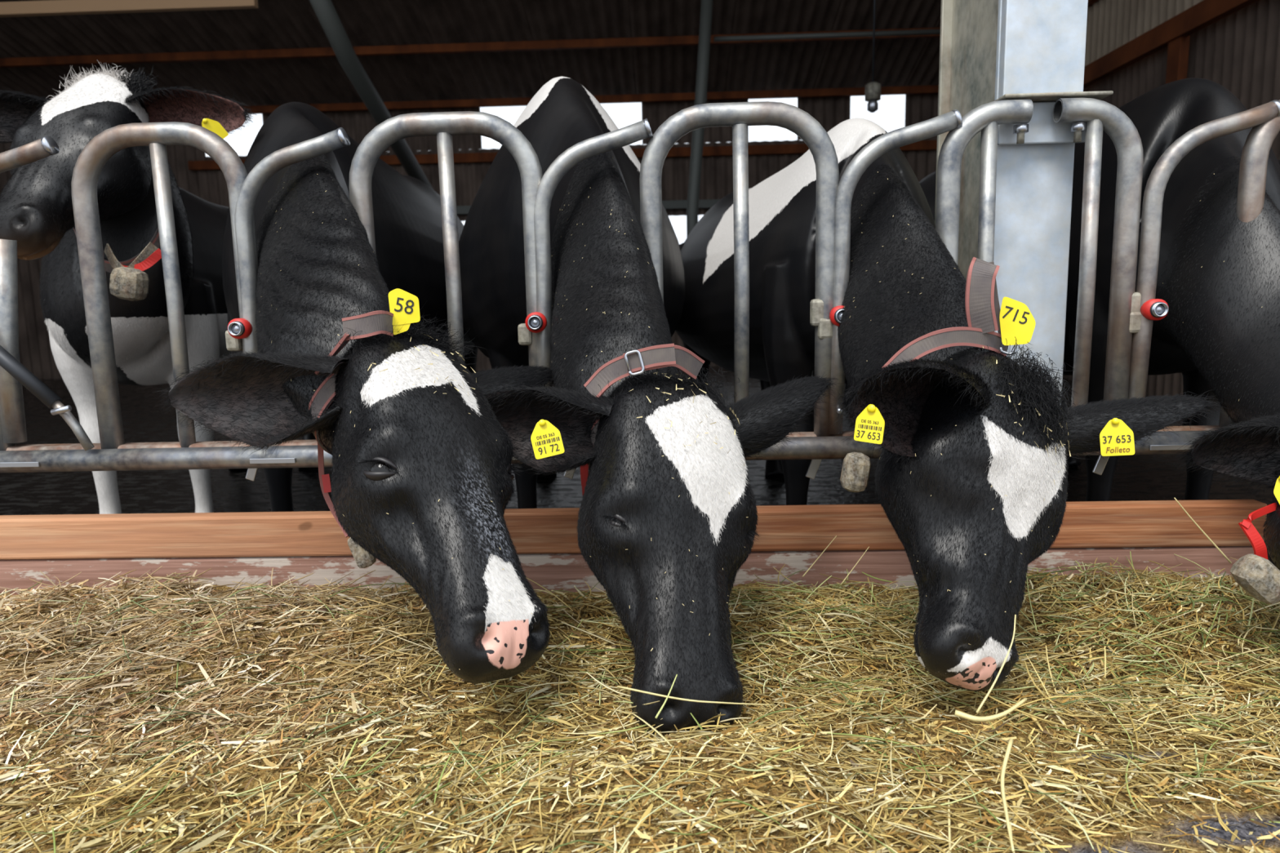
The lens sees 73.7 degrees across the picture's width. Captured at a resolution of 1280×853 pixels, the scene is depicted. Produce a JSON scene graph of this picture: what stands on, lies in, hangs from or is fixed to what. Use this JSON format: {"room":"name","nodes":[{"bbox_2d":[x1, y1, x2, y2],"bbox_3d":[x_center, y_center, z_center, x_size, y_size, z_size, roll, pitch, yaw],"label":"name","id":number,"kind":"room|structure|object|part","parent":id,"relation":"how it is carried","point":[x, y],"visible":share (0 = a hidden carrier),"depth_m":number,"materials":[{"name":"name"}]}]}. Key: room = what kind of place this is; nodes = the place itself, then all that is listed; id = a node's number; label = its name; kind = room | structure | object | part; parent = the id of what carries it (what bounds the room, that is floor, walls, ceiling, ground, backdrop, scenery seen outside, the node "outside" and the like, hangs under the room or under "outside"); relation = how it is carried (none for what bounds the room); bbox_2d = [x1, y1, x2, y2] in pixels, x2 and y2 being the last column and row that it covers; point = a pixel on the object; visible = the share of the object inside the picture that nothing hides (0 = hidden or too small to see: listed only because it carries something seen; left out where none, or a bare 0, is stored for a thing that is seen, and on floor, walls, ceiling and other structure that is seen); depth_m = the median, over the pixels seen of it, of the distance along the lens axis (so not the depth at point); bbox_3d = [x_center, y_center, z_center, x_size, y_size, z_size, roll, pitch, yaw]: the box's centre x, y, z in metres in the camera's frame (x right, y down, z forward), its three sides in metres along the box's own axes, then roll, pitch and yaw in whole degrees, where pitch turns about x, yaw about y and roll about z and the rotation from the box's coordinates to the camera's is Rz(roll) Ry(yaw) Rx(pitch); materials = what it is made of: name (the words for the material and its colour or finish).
{"room":"farm building","nodes":[
{"label":"farm building","id":0,"kind":"room"},
{"bbox_2d":[0,93,938,378],"bbox_3d":[0.311,-2.380,10.703,26.924,3.388,0.155,-1,9,2],"label":"wall","id":1,"kind":"structure","parent":0,"point":[199,175],"depth_m":10.66,"materials":[{"name":"grey"}]},
{"bbox_3d":[-0.681,-3.370,10.585,10.000,0.110,0.080,-1,9,2],"label":"gap sill","id":2,"kind":"part","parent":1,"relation":"part of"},
{"bbox_3d":[-1.660,-2.722,10.675,12.000,0.100,0.070,-1,9,2],"label":"wall rail","id":3,"kind":"part","parent":1,"relation":"part of","materials":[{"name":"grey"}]},
{"bbox_2d":[0,0,941,114],"bbox_3d":[-1.457,-4.619,6.060,14.800,2.754,8.957,-1,9,2],"label":"ceiling","id":4,"kind":"structure","parent":0,"point":[266,55],"depth_m":9.35,"materials":[{"name":"brown metal"}]},
{"bbox_2d":[309,0,433,189],"bbox_3d":[-2.299,-2.821,7.789,0.179,1.653,2.981,0,9,5],"label":"brace","id":5,"kind":"object","parent":4,"relation":"attached to","point":[325,11],"visible":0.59,"depth_m":7.03,"materials":[{"name":"grey metal"}]},
{"bbox_2d":[864,0,880,112],"bbox_3d":[1.948,-3.602,7.083,0.127,1.906,0.130,-1,9,2],"label":"hanging lamp","id":6,"kind":"object","parent":4,"relation":"hanging from","point":[873,89],"visible":1,"depth_m":7.15,"materials":[{"name":"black metal"}]},
{"bbox_3d":[1.967,-2.709,7.216,0.088,0.100,0.090,-1,9,2],"label":"lamp globe","id":7,"kind":"part","parent":6,"relation":"part of","materials":[{"name":"silver metal"}]},
{"bbox_2d":[0,366,1274,562],"bbox_3d":[0.353,-0.566,10.021,40.000,0.100,16.000,-1,9,2],"label":"floor","id":8,"kind":"structure","parent":0,"point":[1136,477],"depth_m":4.18,"materials":[{"name":"concrete"}]},
{"bbox_2d":[0,61,315,514],"bbox_3d":[-1.812,-0.366,3.513,0.860,1.572,2.855,-4,9,-15],"label":"cow","id":9,"kind":"object","parent":8,"relation":"on","point":[37,211],"visible":0.46,"depth_m":2.50},
{"bbox_2d":[146,102,555,684],"bbox_3d":[-0.872,-0.254,2.849,0.892,1.516,3.530,-3,9,-12],"label":"cow","id":10,"kind":"object","parent":8,"relation":"on","point":[421,447],"visible":0.81,"depth_m":1.51},
{"bbox_3d":[-0.419,-0.176,1.506,0.034,0.028,0.003,-4,9,-15],"label":"tag stem","id":11,"kind":"part","parent":10,"relation":"part of","materials":[{"name":"yellow plastic"}]},
{"bbox_2d":[458,75,838,735],"bbox_3d":[-0.199,-0.304,2.898,0.841,1.571,3.431,-2,9,-7],"label":"cow","id":12,"kind":"object","parent":8,"relation":"on","point":[631,502],"visible":0.81,"depth_m":1.54},
{"bbox_2d":[686,0,712,237],"bbox_3d":[0.572,-2.238,7.941,0.284,3.814,0.110,-1,9,2],"label":"pipe","id":13,"kind":"object","parent":8,"relation":"on","point":[706,6],"visible":0.57,"depth_m":7.80,"materials":[{"name":"grey metal"}]},
{"bbox_2d":[844,383,851,400],"bbox_3d":[1.831,-0.848,6.378,0.818,1.522,2.880,-1,9,3],"label":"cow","id":14,"kind":"object","parent":8,"relation":"on","point":[846,386],"visible":0.02,"depth_m":6.94},
{"bbox_2d":[675,117,1229,691],"bbox_3d":[0.590,-0.230,2.840,0.819,1.410,3.263,-2,9,-4],"label":"cow","id":15,"kind":"object","parent":8,"relation":"on","point":[933,370],"visible":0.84,"depth_m":1.44},
{"bbox_2d":[934,0,1113,404],"bbox_3d":[0.913,-1.554,2.011,0.235,4.300,0.519,-1,9,2],"label":"steel column","id":16,"kind":"structure","parent":8,"relation":"on","point":[990,51],"depth_m":1.99,"materials":[{"name":"metal"}]},
{"bbox_2d":[0,97,1279,480],"bbox_3d":[-0.034,-0.294,1.958,5.000,0.855,0.110,-1,9,2],"label":"fence","id":17,"kind":"object","parent":16,"relation":"attached to","point":[1131,313],"visible":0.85,"depth_m":1.94,"materials":[{"name":"silver metal"}]},
{"bbox_3d":[-1.508,-0.202,2.042,0.085,0.486,0.048,-1,9,2],"label":"leg","id":18,"kind":"part","parent":17,"relation":"part of","materials":[{"name":"grey metal"}]},
{"bbox_2d":[0,345,94,450],"bbox_3d":[-1.421,-0.092,1.977,0.282,0.306,0.043,0,9,7],"label":"lever","id":19,"kind":"object","parent":17,"relation":"attached to","point":[11,365],"visible":1,"depth_m":1.97,"materials":[{"name":"grey metal"}]},
{"bbox_3d":[-1.331,-0.037,1.962,0.044,0.023,0.014,-1,9,2],"label":"stop plate","id":20,"kind":"part","parent":19,"relation":"part of","materials":[{"name":"silver metal"}]},
{"bbox_3d":[-1.323,-0.004,1.987,0.090,0.124,0.021,-1,9,2],"label":"lever rod","id":21,"kind":"part","parent":19,"relation":"part of","materials":[{"name":"silver metal"}]},
{"bbox_3d":[-0.927,-0.228,1.985,0.047,0.047,0.037,-1,9,2],"label":"lock knob","id":22,"kind":"part","parent":17,"relation":"part of","materials":[{"name":"red plastic"}]},
{"bbox_3d":[-0.237,-0.239,1.960,0.047,0.047,0.037,-1,9,2],"label":"lock knob","id":23,"kind":"part","parent":17,"relation":"part of","materials":[{"name":"red plastic"}]},
{"bbox_3d":[-0.027,0.060,1.986,5.000,0.058,0.052,-1,9,2],"label":"rail","id":24,"kind":"part","parent":17,"relation":"part of","materials":[{"name":"grey metal"}]},
{"bbox_3d":[-0.026,0.044,2.039,5.000,0.045,0.050,-1,9,2],"label":"rail","id":25,"kind":"part","parent":17,"relation":"part of","materials":[{"name":"metal"}]},
{"bbox_3d":[0.454,-0.251,1.935,0.047,0.047,0.037,-1,9,2],"label":"lock knob","id":26,"kind":"part","parent":17,"relation":"part of","materials":[{"name":"red plastic"}]},
{"bbox_3d":[1.149,-0.262,1.910,0.047,0.047,0.037,-1,9,2],"label":"lock knob","id":27,"kind":"part","parent":17,"relation":"part of","materials":[{"name":"red plastic"}]},
{"bbox_3d":[0.912,-0.688,1.935,0.200,0.090,0.012,-1,9,2],"label":"backing plate","id":28,"kind":"part","parent":16,"relation":"part of","materials":[{"name":"metal"}]},
{"bbox_3d":[0.923,-0.737,1.912,0.235,0.008,0.075,-1,9,2],"label":"mounting plate","id":29,"kind":"part","parent":16,"relation":"part of","materials":[{"name":"grey metal"}]},
{"bbox_2d":[919,77,1279,604],"bbox_3d":[1.470,-0.291,2.823,0.909,1.490,3.308,-1,9,2],"label":"cow","id":30,"kind":"object","parent":8,"relation":"on","point":[1215,331],"visible":0.3,"depth_m":1.96},
{"bbox_2d":[1062,160,1279,467],"bbox_3d":[2.165,-0.295,3.107,0.820,1.384,2.864,-3,9,-9],"label":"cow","id":31,"kind":"object","parent":8,"relation":"on","point":[1072,463],"visible":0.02,"depth_m":4.24},
{"bbox_2d":[1062,0,1279,397],"bbox_3d":[4.052,-3.327,6.041,0.170,6.380,9.200,-1,9,2],"label":"wall","id":32,"kind":"structure","parent":0,"point":[1134,48],"depth_m":6.39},
{"bbox_3d":[4.001,-3.633,5.997,0.080,0.140,9.200,-1,9,2],"label":"rail","id":33,"kind":"part","parent":32,"relation":"part of","materials":[{"name":"brown wood"}]},
{"bbox_3d":[4.016,-2.941,6.101,0.080,0.160,9.200,-1,9,2],"label":"rail","id":34,"kind":"part","parent":32,"relation":"part of","materials":[{"name":"brown wood"}]},
{"bbox_3d":[-0.250,1.972,-7.810,60.000,0.200,20.000,-1,9,2],"label":"floor","id":35,"kind":"structure","parent":0,"visible":0},
{"bbox_2d":[0,546,1253,595],"bbox_3d":[-1.020,0.369,2.071,4.900,0.115,0.045,-1,9,2],"label":"concrete curb","id":36,"kind":"object","parent":35,"relation":"on","point":[553,571],"visible":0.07,"depth_m":2.02,"materials":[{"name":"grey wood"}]},
{"bbox_2d":[0,499,1266,559],"bbox_3d":[-1.022,0.260,2.052,4.900,0.100,0.050,-1,9,2],"label":"board","id":37,"kind":"object","parent":36,"relation":"on","point":[1143,523],"visible":0.57,"depth_m":2.00,"materials":[{"name":"orange wood"}]},
{"bbox_2d":[802,535,836,577],"bbox_3d":[0.399,0.289,1.903,0.105,0.076,0.007,-7,10,-33],"label":"stalk","id":38,"kind":"object","parent":36,"relation":"on","point":[836,535],"visible":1,"depth_m":1.90,"materials":[{"name":"yellow plant"}]},
{"bbox_2d":[0,570,1279,852],"bbox_3d":[0.053,0.460,1.274,5.200,0.085,1.485,-1,9,2],"label":"hay layer","id":39,"kind":"object","parent":35,"relation":"on","point":[1265,813],"visible":0.34,"depth_m":1.30,"materials":[{"name":"beige plant"}]},
{"bbox_2d":[0,551,1279,852],"bbox_3d":[0.129,0.435,1.298,3.833,0.125,1.547,-1,9,2],"label":"hay","id":40,"kind":"object","parent":39,"relation":"on","point":[1270,648],"visible":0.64,"depth_m":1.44,"materials":[{"name":"plant"}]},
{"bbox_2d":[617,685,775,706],"bbox_3d":[0.080,0.388,1.195,0.228,0.042,0.070,-1,9,2],"label":"stalk","id":41,"kind":"object","parent":40,"relation":"on","point":[618,686],"visible":0.98,"depth_m":1.18,"materials":[{"name":"yellow plant"}]},
{"bbox_2d":[840,546,869,584],"bbox_3d":[0.472,0.305,1.870,0.081,0.074,0.004,-6,10,-27],"label":"stalk","id":42,"kind":"object","parent":40,"relation":"on","point":[868,547],"visible":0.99,"depth_m":1.87,"materials":[{"name":"yellow plant"}]},
{"bbox_2d":[1026,573,1037,631],"bbox_3d":[0.748,0.313,1.635,0.003,0.132,0.092,0,9,6],"label":"stalk","id":43,"kind":"object","parent":40,"relation":"on","point":[1026,574],"visible":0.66,"depth_m":1.63,"materials":[{"name":"beige"}]},
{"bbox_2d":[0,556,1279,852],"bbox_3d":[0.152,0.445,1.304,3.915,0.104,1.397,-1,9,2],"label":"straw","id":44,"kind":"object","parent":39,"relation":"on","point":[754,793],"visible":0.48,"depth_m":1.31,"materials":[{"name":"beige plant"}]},
{"bbox_2d":[654,674,677,718],"bbox_3d":[0.036,0.362,1.146,0.003,0.044,0.051,5,11,38],"label":"stalk","id":45,"kind":"object","parent":39,"relation":"on","point":[668,695],"visible":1,"depth_m":1.15,"materials":[{"name":"beige plant"}]},
{"bbox_2d":[260,171,1262,719],"bbox_3d":[0.249,-0.085,1.661,2.434,1.050,0.979,-1,9,2],"label":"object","id":46,"kind":"object","parent":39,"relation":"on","point":[877,171],"visible":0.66,"depth_m":1.47,"materials":[{"name":"beige plant"}]},
{"bbox_2d":[954,697,1026,721],"bbox_3d":[0.486,0.388,1.163,0.121,0.011,0.029,-4,9,-17],"label":"stalk","id":47,"kind":"object","parent":39,"relation":"on","point":[958,713],"visible":1,"depth_m":1.15,"materials":[{"name":"yellow plant"}]},
{"bbox_2d":[975,614,1016,713],"bbox_3d":[0.483,0.319,1.147,0.103,0.109,0.010,-9,11,-41],"label":"stalk","id":48,"kind":"object","parent":39,"relation":"on","point":[1009,650],"visible":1,"depth_m":1.14,"materials":[{"name":"yellow plant"}]},
{"bbox_2d":[1000,737,1014,852],"bbox_3d":[0.448,0.443,1.040,0.015,0.044,0.182,2,9,22],"label":"stalk","id":49,"kind":"object","parent":39,"relation":"on","point":[1011,740],"visible":1,"depth_m":1.05,"materials":[{"name":"yellow plant"}]},
{"bbox_2d":[1173,497,1231,564],"bbox_3d":[1.233,0.228,1.870,0.120,0.142,0.004,1,9,17],"label":"stalk","id":50,"kind":"object","parent":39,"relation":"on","point":[1184,509],"visible":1,"depth_m":1.87,"materials":[{"name":"yellow plant"}]}
]}

